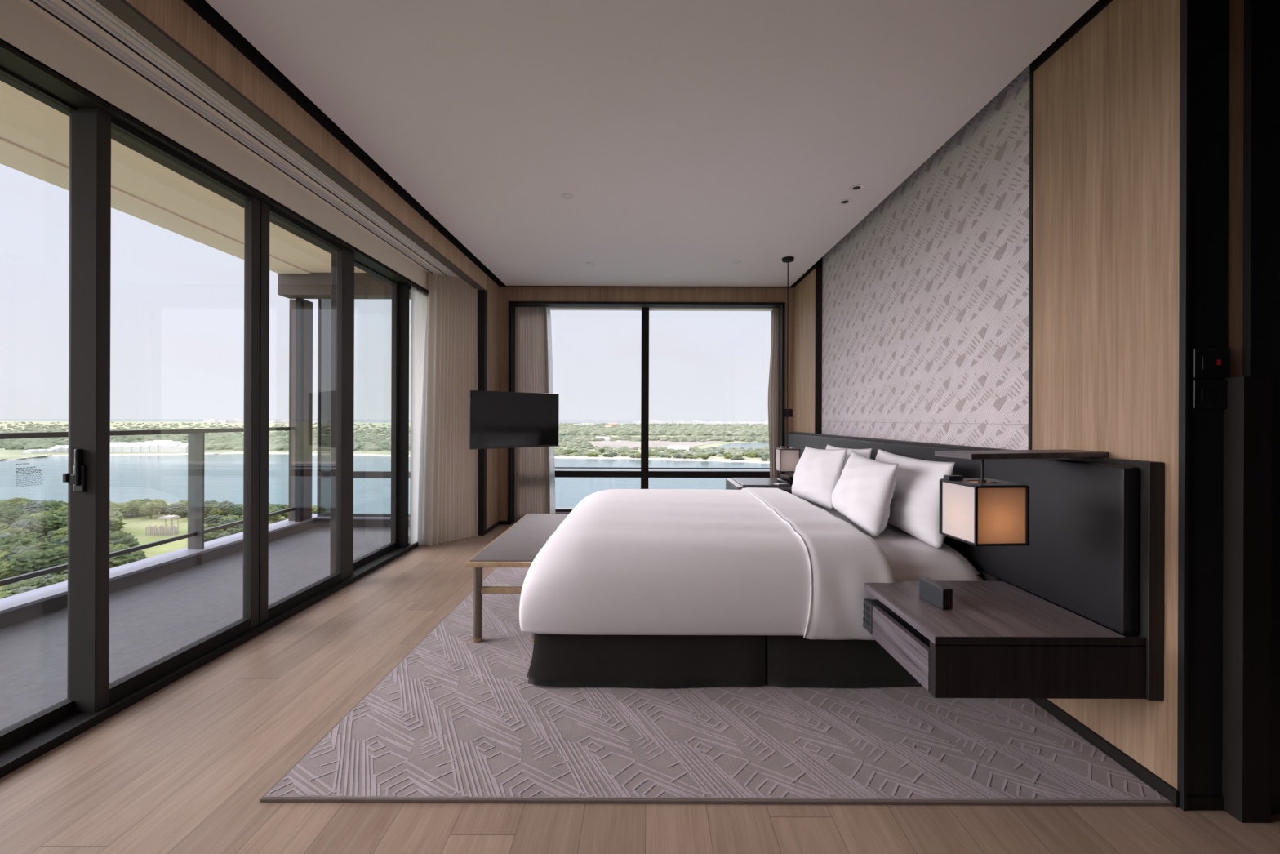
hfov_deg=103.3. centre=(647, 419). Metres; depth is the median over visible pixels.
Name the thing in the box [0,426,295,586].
balcony railing
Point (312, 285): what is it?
beam
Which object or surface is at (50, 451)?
shed
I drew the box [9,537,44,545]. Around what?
tree
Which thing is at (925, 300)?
wall
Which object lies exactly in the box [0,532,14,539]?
tree
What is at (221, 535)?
bush
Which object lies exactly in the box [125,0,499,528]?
wall
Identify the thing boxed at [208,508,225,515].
tree
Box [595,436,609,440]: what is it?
building
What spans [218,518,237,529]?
bush
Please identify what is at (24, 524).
tree
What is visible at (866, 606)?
socket
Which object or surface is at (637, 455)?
bush
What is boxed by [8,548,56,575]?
tree
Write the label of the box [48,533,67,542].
tree
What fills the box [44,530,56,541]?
tree
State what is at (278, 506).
tree
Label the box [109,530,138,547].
tree
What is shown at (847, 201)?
recessed light
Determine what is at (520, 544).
bench
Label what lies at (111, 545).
tree
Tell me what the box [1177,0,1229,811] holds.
door frame
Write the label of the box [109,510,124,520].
tree
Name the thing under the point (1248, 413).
trim
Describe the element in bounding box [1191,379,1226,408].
wall switch
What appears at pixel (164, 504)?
tree
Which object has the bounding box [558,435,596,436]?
pond
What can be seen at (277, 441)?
woodland
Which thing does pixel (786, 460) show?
pendant lamp
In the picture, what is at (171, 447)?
shed
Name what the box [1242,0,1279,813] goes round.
door
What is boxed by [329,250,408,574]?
door
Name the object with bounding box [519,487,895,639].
duvet
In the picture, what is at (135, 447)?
shed
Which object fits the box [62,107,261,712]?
door
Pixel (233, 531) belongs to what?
bush
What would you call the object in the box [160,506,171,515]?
tree
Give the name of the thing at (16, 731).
door
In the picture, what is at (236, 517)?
bush
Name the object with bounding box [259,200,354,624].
door
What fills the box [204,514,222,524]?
bush
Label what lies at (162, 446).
shed
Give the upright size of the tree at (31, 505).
5.826 m
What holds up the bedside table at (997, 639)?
attached to the headboard
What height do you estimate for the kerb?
0.372 m
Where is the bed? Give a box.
[526,497,983,688]
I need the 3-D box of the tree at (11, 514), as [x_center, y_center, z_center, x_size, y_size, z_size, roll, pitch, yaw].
[-157.893,24.654,126.097,5.622,5.002,6.539,0,0,-36]
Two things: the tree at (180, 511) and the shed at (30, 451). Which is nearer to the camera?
the tree at (180, 511)
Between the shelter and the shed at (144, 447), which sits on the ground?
the shelter
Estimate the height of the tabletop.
0.012 m
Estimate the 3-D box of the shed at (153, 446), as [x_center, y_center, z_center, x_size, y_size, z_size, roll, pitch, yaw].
[-388.058,21.355,402.516,6.800,9.910,8.000,0,0,3]
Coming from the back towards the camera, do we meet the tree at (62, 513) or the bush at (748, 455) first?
the bush at (748, 455)
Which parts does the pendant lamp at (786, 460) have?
shade panel, shade frame, lid, cord, shade panel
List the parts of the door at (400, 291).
rail, rail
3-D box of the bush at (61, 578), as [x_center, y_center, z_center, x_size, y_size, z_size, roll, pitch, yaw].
[-91.419,26.377,80.371,5.594,3.419,4.581,0,0,-41]
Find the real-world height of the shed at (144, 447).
9.081 m
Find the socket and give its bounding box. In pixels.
[862,603,869,626]
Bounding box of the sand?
[0,452,769,463]
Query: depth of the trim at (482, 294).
5.20 m
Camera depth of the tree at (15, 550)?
86.52 m
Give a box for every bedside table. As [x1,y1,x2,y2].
[725,478,791,493]
[862,580,1145,698]
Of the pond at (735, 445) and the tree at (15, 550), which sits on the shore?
the pond at (735, 445)
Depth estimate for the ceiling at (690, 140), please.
2.42 m
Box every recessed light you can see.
[560,193,573,199]
[586,262,594,265]
[837,198,852,204]
[848,184,864,191]
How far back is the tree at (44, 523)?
115.47 m
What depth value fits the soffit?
3.35 m
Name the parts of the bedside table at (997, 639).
socket panel, drawer, panel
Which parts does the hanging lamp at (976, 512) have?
shade panel, lid, stem, shade panel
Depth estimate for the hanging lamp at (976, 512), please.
1.67 m
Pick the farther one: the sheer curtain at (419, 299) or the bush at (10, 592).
the bush at (10, 592)
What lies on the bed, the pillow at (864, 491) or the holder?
the pillow at (864, 491)
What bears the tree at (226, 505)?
on the ground
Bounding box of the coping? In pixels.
[0,513,409,613]
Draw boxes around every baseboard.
[486,520,499,533]
[499,520,509,524]
[1031,698,1179,808]
[1186,795,1224,810]
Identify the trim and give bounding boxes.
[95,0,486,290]
[182,0,1112,287]
[477,289,487,535]
[507,301,785,524]
[814,63,1033,449]
[1222,376,1272,822]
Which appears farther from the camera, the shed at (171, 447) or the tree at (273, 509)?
the shed at (171, 447)
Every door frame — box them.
[0,38,428,295]
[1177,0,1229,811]
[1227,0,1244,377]
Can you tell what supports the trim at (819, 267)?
attached to the wall at (1106, 169)
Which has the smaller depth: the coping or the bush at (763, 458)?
the coping
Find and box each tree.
[0,500,13,504]
[0,504,18,506]
[0,506,16,511]
[0,508,30,524]
[0,518,6,524]
[0,523,10,530]
[0,528,31,534]
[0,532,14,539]
[0,538,13,546]
[0,542,27,552]
[0,550,10,564]
[0,560,24,579]
[2,545,42,560]
[3,531,46,543]
[6,497,31,504]
[8,519,32,532]
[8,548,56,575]
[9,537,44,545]
[13,500,26,506]
[13,514,34,522]
[17,541,59,551]
[19,499,48,512]
[21,534,46,541]
[29,513,63,535]
[30,506,54,514]
[30,511,57,533]
[31,548,67,572]
[40,501,66,510]
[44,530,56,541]
[46,510,58,513]
[48,500,66,503]
[48,527,67,539]
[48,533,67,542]
[48,545,67,551]
[49,537,67,546]
[51,511,67,516]
[53,557,67,575]
[57,505,67,511]
[57,515,67,528]
[109,502,120,509]
[109,502,132,517]
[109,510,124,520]
[109,517,115,529]
[109,518,125,532]
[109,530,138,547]
[109,543,129,549]
[109,547,147,568]
[128,500,146,516]
[138,497,152,502]
[138,501,164,518]
[151,498,166,502]
[160,502,169,514]
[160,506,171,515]
[165,502,183,515]
[173,507,187,517]
[177,500,187,515]
[184,503,209,515]
[204,499,217,504]
[205,503,215,514]
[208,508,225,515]
[213,500,236,516]
[228,504,243,517]
[268,506,283,523]
[269,503,288,519]
[284,511,288,518]
[311,505,316,513]
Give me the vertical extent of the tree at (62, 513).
5.043 m
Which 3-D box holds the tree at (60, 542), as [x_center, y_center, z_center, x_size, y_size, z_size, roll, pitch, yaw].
[-111.208,24.945,96.484,5.502,4.743,4.760,0,0,9]
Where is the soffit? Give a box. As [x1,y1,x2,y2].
[0,80,366,273]
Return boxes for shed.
[22,448,39,453]
[37,448,48,453]
[46,448,55,453]
[49,444,66,452]
[62,444,68,452]
[110,442,117,452]
[113,442,127,452]
[122,442,135,452]
[131,441,143,452]
[140,440,153,452]
[149,440,162,453]
[158,440,173,453]
[167,441,182,453]
[176,443,187,453]
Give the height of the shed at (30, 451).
3.000 m
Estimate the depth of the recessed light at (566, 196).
3.41 m
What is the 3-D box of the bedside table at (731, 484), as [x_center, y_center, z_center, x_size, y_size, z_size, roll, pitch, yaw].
[1.159,0.694,4.665,0.773,0.222,0.620,0,0,0]
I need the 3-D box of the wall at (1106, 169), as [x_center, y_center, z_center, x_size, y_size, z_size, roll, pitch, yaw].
[1.731,-0.223,3.667,0.140,2.860,4.187,0,0,0]
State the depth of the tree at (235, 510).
138.89 m
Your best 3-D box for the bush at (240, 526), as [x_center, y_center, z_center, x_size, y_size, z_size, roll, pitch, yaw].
[-99.325,26.493,122.936,4.217,3.032,3.490,0,0,-2]
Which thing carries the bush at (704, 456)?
on the shore
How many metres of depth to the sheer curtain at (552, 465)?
6.00 m
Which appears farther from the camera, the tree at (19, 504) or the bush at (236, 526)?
the tree at (19, 504)
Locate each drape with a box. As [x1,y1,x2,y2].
[423,273,478,545]
[514,306,550,519]
[768,307,778,477]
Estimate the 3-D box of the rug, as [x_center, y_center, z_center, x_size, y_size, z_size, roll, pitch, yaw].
[0.217,1.194,3.165,2.853,0.013,3.170,0,0,0]
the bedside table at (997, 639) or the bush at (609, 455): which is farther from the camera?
the bush at (609, 455)
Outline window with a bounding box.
[550,306,772,511]
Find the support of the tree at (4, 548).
on the ground
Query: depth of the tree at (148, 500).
144.39 m
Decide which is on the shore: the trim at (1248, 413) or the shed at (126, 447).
the shed at (126, 447)
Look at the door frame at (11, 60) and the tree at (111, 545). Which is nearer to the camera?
the door frame at (11, 60)
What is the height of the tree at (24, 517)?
5.092 m
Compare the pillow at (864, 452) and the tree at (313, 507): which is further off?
the tree at (313, 507)
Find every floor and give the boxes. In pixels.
[0,519,1279,853]
[0,526,409,730]
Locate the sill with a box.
[555,511,570,513]
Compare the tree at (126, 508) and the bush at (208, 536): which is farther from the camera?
the tree at (126, 508)
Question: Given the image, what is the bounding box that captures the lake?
[0,418,769,513]
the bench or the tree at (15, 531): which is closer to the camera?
the bench
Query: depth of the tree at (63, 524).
117.49 m
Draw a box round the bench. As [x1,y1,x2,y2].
[464,513,568,643]
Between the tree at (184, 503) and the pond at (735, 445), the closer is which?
the tree at (184, 503)
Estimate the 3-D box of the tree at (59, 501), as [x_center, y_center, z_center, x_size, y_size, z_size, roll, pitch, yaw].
[-165.023,24.788,141.096,5.327,4.655,5.679,0,0,-1]
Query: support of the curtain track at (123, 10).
attached to the wall at (175, 18)
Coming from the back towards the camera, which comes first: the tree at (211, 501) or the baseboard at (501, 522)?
the tree at (211, 501)
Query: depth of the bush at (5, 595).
71.65 m
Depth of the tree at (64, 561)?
84.24 m
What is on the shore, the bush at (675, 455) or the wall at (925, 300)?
the bush at (675, 455)
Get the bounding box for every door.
[0,66,75,750]
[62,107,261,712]
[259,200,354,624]
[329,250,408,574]
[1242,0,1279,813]
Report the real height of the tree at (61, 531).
5.814 m
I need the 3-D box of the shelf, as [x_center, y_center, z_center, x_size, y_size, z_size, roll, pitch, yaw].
[1.360,0.126,1.835,0.605,0.019,0.160,0,0,-13]
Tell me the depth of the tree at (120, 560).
85.97 m
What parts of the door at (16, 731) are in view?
rail, rail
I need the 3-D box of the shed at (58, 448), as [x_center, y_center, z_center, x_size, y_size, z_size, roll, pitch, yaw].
[-463.596,23.268,400.314,6.800,5.503,8.000,0,0,3]
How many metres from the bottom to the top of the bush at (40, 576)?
2.961 m
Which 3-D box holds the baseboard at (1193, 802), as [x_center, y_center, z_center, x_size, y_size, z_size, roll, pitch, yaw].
[1.728,1.187,1.567,0.134,0.040,0.007,0,0,0]
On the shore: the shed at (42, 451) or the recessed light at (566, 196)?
the shed at (42, 451)
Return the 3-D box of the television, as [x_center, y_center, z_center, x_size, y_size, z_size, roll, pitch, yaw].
[-1.465,0.004,5.183,0.931,0.544,0.612,0,0,-40]
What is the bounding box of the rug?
[259,567,1173,805]
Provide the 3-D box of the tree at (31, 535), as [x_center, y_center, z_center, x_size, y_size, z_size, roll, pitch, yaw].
[-120.234,24.826,98.000,5.229,4.926,5.738,0,0,-42]
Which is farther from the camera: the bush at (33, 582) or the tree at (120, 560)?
the tree at (120, 560)
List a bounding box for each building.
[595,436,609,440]
[666,445,688,451]
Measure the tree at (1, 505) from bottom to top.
3.652 m
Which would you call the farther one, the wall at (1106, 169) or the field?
the field
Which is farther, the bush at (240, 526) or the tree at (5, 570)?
the bush at (240, 526)
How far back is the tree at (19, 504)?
142.90 m
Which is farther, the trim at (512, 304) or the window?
the window
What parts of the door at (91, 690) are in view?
handle plate, rail, rail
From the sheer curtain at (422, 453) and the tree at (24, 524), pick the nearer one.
the sheer curtain at (422, 453)
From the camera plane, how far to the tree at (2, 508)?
128.09 m
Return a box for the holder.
[919,577,952,609]
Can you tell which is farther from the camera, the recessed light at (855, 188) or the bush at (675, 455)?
the bush at (675, 455)
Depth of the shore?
581.97 m
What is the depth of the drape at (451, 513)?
4.96 m
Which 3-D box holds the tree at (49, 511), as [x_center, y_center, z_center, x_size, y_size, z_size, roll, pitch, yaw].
[-150.986,25.052,128.823,4.886,4.194,4.452,0,0,-37]
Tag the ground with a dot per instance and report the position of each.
(135, 525)
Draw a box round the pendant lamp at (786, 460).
[774,256,799,471]
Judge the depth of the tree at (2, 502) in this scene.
140.65 m
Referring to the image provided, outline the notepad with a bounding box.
[773,482,789,484]
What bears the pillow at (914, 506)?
on the bed
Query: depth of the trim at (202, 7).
2.38 m
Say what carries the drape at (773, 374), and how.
hanging from the wall
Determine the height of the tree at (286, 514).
3.256 m
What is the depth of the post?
5.40 m
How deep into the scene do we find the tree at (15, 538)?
97.40 m
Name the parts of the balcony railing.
rail, rail, post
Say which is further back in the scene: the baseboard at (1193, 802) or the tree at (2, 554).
the tree at (2, 554)
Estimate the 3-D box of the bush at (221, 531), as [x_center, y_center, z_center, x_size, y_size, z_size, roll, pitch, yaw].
[-100.100,26.680,118.223,2.696,2.250,2.801,0,0,-19]
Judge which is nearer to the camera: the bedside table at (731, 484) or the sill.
the bedside table at (731, 484)
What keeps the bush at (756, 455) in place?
on the shore
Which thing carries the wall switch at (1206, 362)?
attached to the door frame at (1204, 24)
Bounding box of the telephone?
[776,474,793,483]
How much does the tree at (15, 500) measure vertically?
4.564 m
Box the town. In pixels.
[203,418,768,424]
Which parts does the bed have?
mattress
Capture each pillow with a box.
[791,445,847,509]
[825,444,872,468]
[831,450,898,537]
[875,448,955,550]
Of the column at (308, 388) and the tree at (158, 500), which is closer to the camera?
the column at (308, 388)
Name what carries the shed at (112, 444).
on the shore
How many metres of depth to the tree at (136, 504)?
139.62 m
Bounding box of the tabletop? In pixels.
[732,477,792,486]
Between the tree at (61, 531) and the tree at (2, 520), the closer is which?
the tree at (61, 531)
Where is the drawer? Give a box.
[870,599,929,647]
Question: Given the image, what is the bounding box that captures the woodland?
[0,421,768,456]
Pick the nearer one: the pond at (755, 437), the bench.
the bench
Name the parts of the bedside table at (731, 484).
panel, panel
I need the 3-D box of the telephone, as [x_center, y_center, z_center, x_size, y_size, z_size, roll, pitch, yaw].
[1.303,0.539,4.600,0.180,0.062,0.200,0,0,-12]
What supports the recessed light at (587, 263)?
in the ceiling at (690, 140)
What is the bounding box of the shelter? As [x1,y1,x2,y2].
[145,515,180,535]
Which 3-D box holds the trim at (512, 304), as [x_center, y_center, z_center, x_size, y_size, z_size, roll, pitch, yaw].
[-0.007,-0.067,5.834,3.136,2.534,0.172,0,0,0]
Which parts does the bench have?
leg, seat frame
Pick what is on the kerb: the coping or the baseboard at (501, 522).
the coping
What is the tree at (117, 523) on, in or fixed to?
on the ground
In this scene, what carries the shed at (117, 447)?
on the shore
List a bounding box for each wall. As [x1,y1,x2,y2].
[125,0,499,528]
[498,286,793,520]
[792,0,1180,789]
[822,65,1029,449]
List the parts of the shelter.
post, post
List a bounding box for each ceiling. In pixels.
[0,0,461,290]
[205,0,1098,286]
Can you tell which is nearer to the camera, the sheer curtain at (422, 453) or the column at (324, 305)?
the sheer curtain at (422, 453)
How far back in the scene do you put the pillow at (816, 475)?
3.42 m
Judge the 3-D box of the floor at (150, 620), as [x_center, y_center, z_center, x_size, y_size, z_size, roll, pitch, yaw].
[-3.160,1.345,0.875,1.590,0.285,9.750,0,0,0]
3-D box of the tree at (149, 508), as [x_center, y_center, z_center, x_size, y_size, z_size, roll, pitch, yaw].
[-135.462,24.856,138.478,5.520,4.738,5.030,0,0,41]
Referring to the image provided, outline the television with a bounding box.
[469,390,559,448]
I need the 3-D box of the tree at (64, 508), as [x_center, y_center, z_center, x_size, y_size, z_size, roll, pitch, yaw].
[-154.221,24.971,134.827,5.056,4.340,4.608,0,0,34]
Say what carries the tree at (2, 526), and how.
on the ground
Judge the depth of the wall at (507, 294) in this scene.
5.76 m
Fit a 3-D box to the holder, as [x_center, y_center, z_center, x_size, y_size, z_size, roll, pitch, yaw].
[1.097,0.662,1.928,0.040,0.077,0.132,0,0,-8]
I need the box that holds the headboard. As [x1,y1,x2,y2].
[785,431,1164,700]
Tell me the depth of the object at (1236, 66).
1.57 m
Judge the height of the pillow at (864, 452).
0.458 m
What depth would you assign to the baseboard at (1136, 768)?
1.78 m
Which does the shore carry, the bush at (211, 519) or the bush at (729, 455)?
the bush at (729, 455)
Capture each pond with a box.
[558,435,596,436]
[705,441,768,453]
[706,435,764,439]
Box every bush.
[0,577,46,591]
[0,590,22,594]
[0,592,21,599]
[5,586,38,593]
[10,573,57,584]
[12,575,45,584]
[40,574,66,586]
[44,574,67,585]
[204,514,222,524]
[204,523,224,529]
[204,531,216,542]
[213,532,231,539]
[216,528,224,533]
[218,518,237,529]
[219,515,240,522]
[222,528,243,534]
[224,522,238,529]
[234,523,243,528]
[606,453,613,457]
[634,453,640,457]
[672,453,682,457]
[700,454,708,459]
[726,453,733,457]
[744,453,751,457]
[751,453,759,457]
[760,455,768,461]
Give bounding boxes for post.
[294,297,304,521]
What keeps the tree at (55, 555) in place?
on the ground
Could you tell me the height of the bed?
0.590 m
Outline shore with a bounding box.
[0,421,769,462]
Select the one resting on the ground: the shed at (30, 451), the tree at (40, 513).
the tree at (40, 513)
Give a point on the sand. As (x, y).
(374, 455)
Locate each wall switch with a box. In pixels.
[784,408,792,417]
[1191,348,1230,377]
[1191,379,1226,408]
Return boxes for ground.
[0,501,287,589]
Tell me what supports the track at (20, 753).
on the floor at (187, 767)
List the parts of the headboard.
upholstered panel, bed rail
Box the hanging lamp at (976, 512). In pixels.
[938,459,1029,546]
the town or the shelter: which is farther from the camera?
the town
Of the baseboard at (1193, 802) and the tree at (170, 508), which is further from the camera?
the tree at (170, 508)
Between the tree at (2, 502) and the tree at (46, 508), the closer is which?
the tree at (46, 508)
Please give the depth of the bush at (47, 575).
82.82 m
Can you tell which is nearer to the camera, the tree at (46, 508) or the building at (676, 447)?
the tree at (46, 508)
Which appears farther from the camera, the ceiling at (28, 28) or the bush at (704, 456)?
the bush at (704, 456)
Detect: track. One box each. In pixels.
[0,536,419,777]
[29,0,458,277]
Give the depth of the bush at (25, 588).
74.99 m
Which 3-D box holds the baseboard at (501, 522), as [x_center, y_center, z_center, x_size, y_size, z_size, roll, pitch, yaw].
[-1.625,1.174,5.754,0.120,0.040,0.012,0,0,0]
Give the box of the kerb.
[0,519,409,628]
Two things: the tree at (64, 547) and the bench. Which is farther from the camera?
the tree at (64, 547)
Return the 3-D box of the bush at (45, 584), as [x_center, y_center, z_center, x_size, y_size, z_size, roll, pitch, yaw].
[-93.454,26.478,80.540,4.589,3.190,5.544,0,0,-18]
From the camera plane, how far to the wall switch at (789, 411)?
5.75 m
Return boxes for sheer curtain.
[409,285,427,545]
[417,293,428,545]
[544,306,555,513]
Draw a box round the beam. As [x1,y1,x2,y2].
[277,272,411,299]
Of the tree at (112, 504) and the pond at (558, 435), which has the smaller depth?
the tree at (112, 504)
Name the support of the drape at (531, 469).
hanging from the wall
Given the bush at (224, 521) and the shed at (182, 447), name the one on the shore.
the shed at (182, 447)
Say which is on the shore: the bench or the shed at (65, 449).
the shed at (65, 449)
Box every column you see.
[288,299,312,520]
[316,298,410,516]
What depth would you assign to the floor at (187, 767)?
1.56 m
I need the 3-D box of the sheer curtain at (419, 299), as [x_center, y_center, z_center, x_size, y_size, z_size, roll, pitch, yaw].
[-2.175,-0.123,4.935,0.021,2.570,0.530,0,0,0]
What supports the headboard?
attached to the wall at (1106, 169)
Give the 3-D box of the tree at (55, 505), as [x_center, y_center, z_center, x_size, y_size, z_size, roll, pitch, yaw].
[-159.788,24.548,135.732,5.860,5.214,6.816,0,0,-20]
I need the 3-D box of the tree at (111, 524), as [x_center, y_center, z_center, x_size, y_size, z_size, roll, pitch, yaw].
[-125.233,24.753,115.346,5.787,5.057,6.169,0,0,-40]
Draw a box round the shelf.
[934,448,1108,459]
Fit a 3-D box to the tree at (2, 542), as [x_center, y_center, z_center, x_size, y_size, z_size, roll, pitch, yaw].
[-120.278,24.706,92.488,6.342,5.198,5.949,0,0,33]
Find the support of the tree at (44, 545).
on the ground
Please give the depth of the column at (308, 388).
5.48 m
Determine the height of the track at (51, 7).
0.012 m
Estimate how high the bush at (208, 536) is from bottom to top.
3.479 m
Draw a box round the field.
[586,440,723,448]
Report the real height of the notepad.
0.006 m
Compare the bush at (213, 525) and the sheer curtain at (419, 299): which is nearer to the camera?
the sheer curtain at (419, 299)
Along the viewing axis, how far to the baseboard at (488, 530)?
5.50 m
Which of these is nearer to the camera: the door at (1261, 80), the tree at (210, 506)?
the door at (1261, 80)

